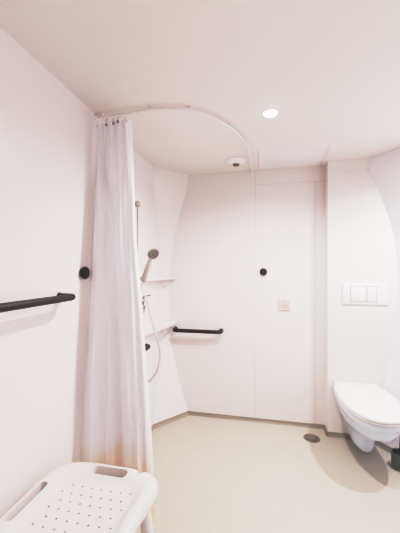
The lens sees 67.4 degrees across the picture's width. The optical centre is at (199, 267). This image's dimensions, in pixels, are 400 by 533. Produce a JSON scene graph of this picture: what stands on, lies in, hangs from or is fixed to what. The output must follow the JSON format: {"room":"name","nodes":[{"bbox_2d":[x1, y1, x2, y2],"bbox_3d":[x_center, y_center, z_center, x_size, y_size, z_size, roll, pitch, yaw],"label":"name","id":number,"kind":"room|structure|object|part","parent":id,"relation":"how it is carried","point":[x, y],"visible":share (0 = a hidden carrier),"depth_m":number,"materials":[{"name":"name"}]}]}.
{"room":"accessible bathroom","nodes":[
{"label":"accessible bathroom","id":0,"kind":"room"},
{"bbox_2d":[0,27,161,517],"bbox_3d":[-0.741,0.262,1.199,0.001,2.347,3.536,0,0,12],"label":"wall","id":1,"kind":"structure","parent":0,"point":[48,134],"depth_m":1.36,"materials":[{"name":"paint"}]},
{"bbox_2d":[0,292,75,312],"bbox_3d":[-0.727,0.138,1.027,0.102,0.040,0.905,0,0,12],"label":"grab bar","id":2,"kind":"object","parent":1,"relation":"attached to","point":[61,297],"visible":1,"depth_m":1.18,"materials":[{"name":"black metal"}]},
{"bbox_2d":[79,267,89,278],"bbox_3d":[-0.632,0.027,1.643,0.030,0.068,0.068,0,0,12],"label":"coat hook","id":3,"kind":"object","parent":1,"relation":"attached to","point":[84,272],"visible":1,"depth_m":1.63,"materials":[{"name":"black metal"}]},
{"bbox_2d":[135,201,146,280],"bbox_3d":[-0.454,-0.155,2.234,0.132,0.692,0.045,0,0,16],"label":"shower rail","id":4,"kind":"object","parent":1,"relation":"attached to","point":[137,203],"visible":0.34,"depth_m":2.23,"materials":[{"name":"grey metal"}]},
{"bbox_2d":[141,248,158,282],"bbox_3d":[-0.372,-0.020,2.202,0.138,0.255,0.080,0,0,12],"label":"shower","id":5,"kind":"object","parent":4,"relation":"attached to","point":[153,253],"visible":0.95,"depth_m":2.20,"materials":[{"name":"grey metal"}]},
{"bbox_3d":[-0.393,0.013,2.216,0.092,0.190,0.038,0,0,12],"label":"handle","id":6,"kind":"part","parent":5,"relation":"part of","materials":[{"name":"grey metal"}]},
{"bbox_2d":[142,295,150,312],"bbox_3d":[-0.436,0.271,2.266,0.150,0.143,0.068,0,0,12],"label":"shower mixer","id":7,"kind":"object","parent":1,"relation":"attached to","point":[143,296],"visible":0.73,"depth_m":2.25,"materials":[{"name":"silver metal"}]},
{"bbox_2d":[141,283,160,382],"bbox_3d":[-0.392,0.485,2.222,0.225,0.747,0.043,0,0,26],"label":"shower hose","id":8,"kind":"object","parent":7,"relation":"attached to","point":[147,301],"visible":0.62,"depth_m":2.19,"materials":[{"name":"plastic"}]},
{"bbox_2d":[145,343,150,351],"bbox_3d":[-0.489,0.627,2.157,0.094,0.044,0.579,0,0,12],"label":"grab bar","id":9,"kind":"object","parent":1,"relation":"attached to","point":[147,346],"visible":0.23,"depth_m":2.35,"materials":[{"name":"black metal"}]},
{"bbox_2d":[153,166,187,423],"bbox_3d":[-0.321,0.262,2.867,0.412,2.347,0.160,0,0,-40],"label":"wall","id":10,"kind":"structure","parent":0,"point":[170,187],"depth_m":2.88,"materials":[{"name":"white paint"}]},
{"bbox_2d":[144,320,175,335],"bbox_3d":[-0.356,0.535,2.708,0.122,0.036,0.548,0,0,12],"label":"corner shelf","id":11,"kind":"object","parent":10,"relation":"attached to","point":[161,325],"visible":0.88,"depth_m":2.70,"materials":[{"name":"white plastic"}]},
{"bbox_2d":[146,277,175,280],"bbox_3d":[-0.356,0.096,2.708,0.122,0.022,0.548,0,0,12],"label":"corner shelf","id":12,"kind":"object","parent":10,"relation":"attached to","point":[153,278],"visible":0.9,"depth_m":2.69,"materials":[{"name":"white plastic"}]},
{"bbox_2d":[153,411,188,428],"bbox_3d":[-0.266,1.417,2.802,0.412,0.035,0.023,0,0,-40],"label":"baseboard","id":13,"kind":"structure","parent":10,"relation":"attached to","point":[184,414],"depth_m":2.80,"materials":[{"name":"plastic"}]},
{"bbox_2d":[0,0,399,174],"bbox_3d":[0.512,-0.918,0.964,2.800,0.012,3.700,0,0,12],"label":"ceiling","id":14,"kind":"structure","parent":0,"point":[330,69],"depth_m":1.37,"materials":[{"name":"paint"}]},
{"bbox_2d":[95,105,253,173],"bbox_3d":[0.095,-0.893,2.122,1.533,0.036,0.491,0,0,-43],"label":"rail","id":15,"kind":"object","parent":14,"relation":"attached to","point":[151,107],"visible":1,"depth_m":1.74,"materials":[{"name":"white metal"}]},
{"bbox_2d":[80,116,153,519],"bbox_3d":[-0.434,0.231,1.645,0.389,2.208,0.236,0,0,12],"label":"shower curtain","id":16,"kind":"object","parent":15,"relation":"hanging from","point":[116,418],"visible":0.84,"depth_m":1.65,"materials":[{"name":"white fabric"}]},
{"bbox_2d":[225,157,246,166],"bbox_3d":[0.304,-0.888,2.553,0.186,0.048,0.186,0,0,12],"label":"smoke detector","id":17,"kind":"object","parent":14,"relation":"in","point":[233,161],"visible":1,"depth_m":2.51,"materials":[{"name":"white plastic"}]},
{"bbox_2d":[262,108,278,116],"bbox_3d":[0.412,-0.903,1.761,0.094,0.017,0.094,0,0,12],"label":"recessed light","id":18,"kind":"object","parent":14,"relation":"in","point":[271,112],"visible":1,"depth_m":1.74,"materials":[{"name":"white plastic"}]},
{"bbox_2d":[264,110,276,116],"bbox_3d":[0.412,-0.901,1.761,0.076,0.012,0.076,0,0,12],"label":"diffuser","id":19,"kind":"object","parent":18,"relation":"attached to","point":[267,113],"depth_m":1.74,"materials":[{"name":"white plastic"}]},
{"bbox_2d":[258,143,330,167],"bbox_3d":[0.750,-0.916,2.471,0.523,0.011,0.454,0,0,12],"label":"ceiling panel","id":20,"kind":"object","parent":14,"relation":"in","point":[305,154],"depth_m":2.43,"materials":[{"name":"paint"}]},
{"bbox_2d":[169,166,324,424],"bbox_3d":[0.413,0.262,2.828,1.478,2.347,0.004,0,0,12],"label":"wall","id":21,"kind":"structure","parent":0,"point":[212,262],"depth_m":2.81,"materials":[{"name":"paint"}]},
{"bbox_2d":[173,326,223,333],"bbox_3d":[-0.028,0.600,2.873,0.497,0.044,0.094,0,0,12],"label":"grab bar","id":22,"kind":"object","parent":21,"relation":"attached to","point":[175,329],"visible":1,"depth_m":2.83,"materials":[{"name":"black metal"}]},
{"bbox_2d":[188,411,324,429],"bbox_3d":[0.497,1.417,2.800,1.263,0.035,0.017,0,0,12],"label":"baseboard","id":23,"kind":"structure","parent":21,"relation":"attached to","point":[191,413],"depth_m":2.79,"materials":[{"name":"plastic"}]},
{"bbox_2d":[260,268,266,274],"bbox_3d":[0.586,0.035,2.775,0.068,0.068,0.030,0,0,12],"label":"coat hook","id":24,"kind":"object","parent":21,"relation":"attached to","point":[263,271],"visible":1,"depth_m":2.76,"materials":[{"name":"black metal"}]},
{"bbox_2d":[278,298,290,310],"bbox_3d":[0.771,0.335,2.740,0.110,0.110,0.018,0,0,12],"label":"light switch","id":25,"kind":"object","parent":21,"relation":"attached to","point":[283,304],"visible":1,"depth_m":2.74,"materials":[{"name":"plastic"}]},
{"bbox_2d":[262,181,316,423],"bbox_3d":[0.424,0.262,2.828,1.750,2.347,0.001,0,0,12],"label":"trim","id":26,"kind":"structure","parent":21,"relation":"attached to","point":[314,181],"depth_m":2.70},
{"bbox_2d":[136,415,399,532],"bbox_3d":[0.512,1.435,0.964,2.800,0.001,3.700,0,0,12],"label":"floor","id":27,"kind":"structure","parent":0,"point":[212,475],"depth_m":2.02,"materials":[{"name":"plastic"}]},
{"bbox_2d":[0,462,157,532],"bbox_3d":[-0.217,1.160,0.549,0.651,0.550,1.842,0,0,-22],"label":"stool","id":28,"kind":"object","parent":27,"relation":"on","point":[77,497],"visible":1,"depth_m":1.16,"materials":[{"name":"plastic"}]},
{"bbox_3d":[-0.220,1.165,1.268,0.096,0.485,0.050,0,0,-26],"label":"leg","id":29,"kind":"part","parent":28,"relation":"part of","materials":[{"name":"white plastic"}]},
{"bbox_2d":[303,434,319,442],"bbox_3d":[0.941,1.430,2.527,0.132,0.010,0.132,0,0,12],"label":"floor drain","id":30,"kind":"object","parent":27,"relation":"on","point":[312,438],"visible":1,"depth_m":2.52,"materials":[{"name":"metal"}]},
{"bbox_2d":[391,441,399,470],"bbox_3d":[1.436,1.267,2.153,0.111,0.334,0.111,0,0,12],"label":"toilet brush holder","id":31,"kind":"object","parent":27,"relation":"on","point":[395,452],"visible":1,"depth_m":2.14,"materials":[{"name":"black plastic"}]},
{"bbox_2d":[325,159,397,433],"bbox_3d":[1.367,0.262,2.567,0.537,2.347,0.116,0,0,12],"label":"wall","id":32,"kind":"structure","parent":0,"point":[360,248],"depth_m":2.52,"materials":[{"name":"paint"}]},
{"bbox_2d":[326,431,350,438],"bbox_3d":[1.243,1.417,2.527,0.342,0.035,0.017,0,0,12],"label":"baseboard","id":33,"kind":"structure","parent":32,"relation":"attached to","point":[330,434],"depth_m":2.54,"materials":[{"name":"plastic"}]},
{"bbox_2d":[343,283,388,304],"bbox_3d":[1.376,0.217,2.497,0.350,0.175,0.018,0,0,12],"label":"flush plate","id":34,"kind":"object","parent":32,"relation":"attached to","point":[362,294],"visible":1,"depth_m":2.49,"materials":[{"name":"white plastic"}]},
{"bbox_2d":[332,381,399,452],"bbox_3d":[1.235,1.164,2.197,0.410,0.426,0.661,0,0,12],"label":"toilet","id":35,"kind":"object","parent":32,"relation":"attached to","point":[371,414],"visible":1,"depth_m":2.10,"materials":[{"name":"ceramic"}]},
{"bbox_3d":[1.229,0.965,2.173,0.410,0.028,0.611,0,0,12],"label":"lid","id":36,"kind":"part","parent":35,"relation":"part of","materials":[{"name":"plastic"}]},
{"bbox_2d":[368,148,399,447],"bbox_3d":[1.746,0.262,1.988,0.176,2.347,1.226,0,0,-26],"label":"wall","id":37,"kind":"structure","parent":0,"point":[384,169],"depth_m":2.42,"materials":[{"name":"paint"}]},
{"bbox_2d":[374,441,391,453],"bbox_3d":[1.665,1.417,1.949,0.024,0.035,1.221,0,0,-26],"label":"baseboard","id":38,"kind":"structure","parent":37,"relation":"attached to","point":[381,445],"depth_m":2.38,"materials":[{"name":"plastic"}]}
]}

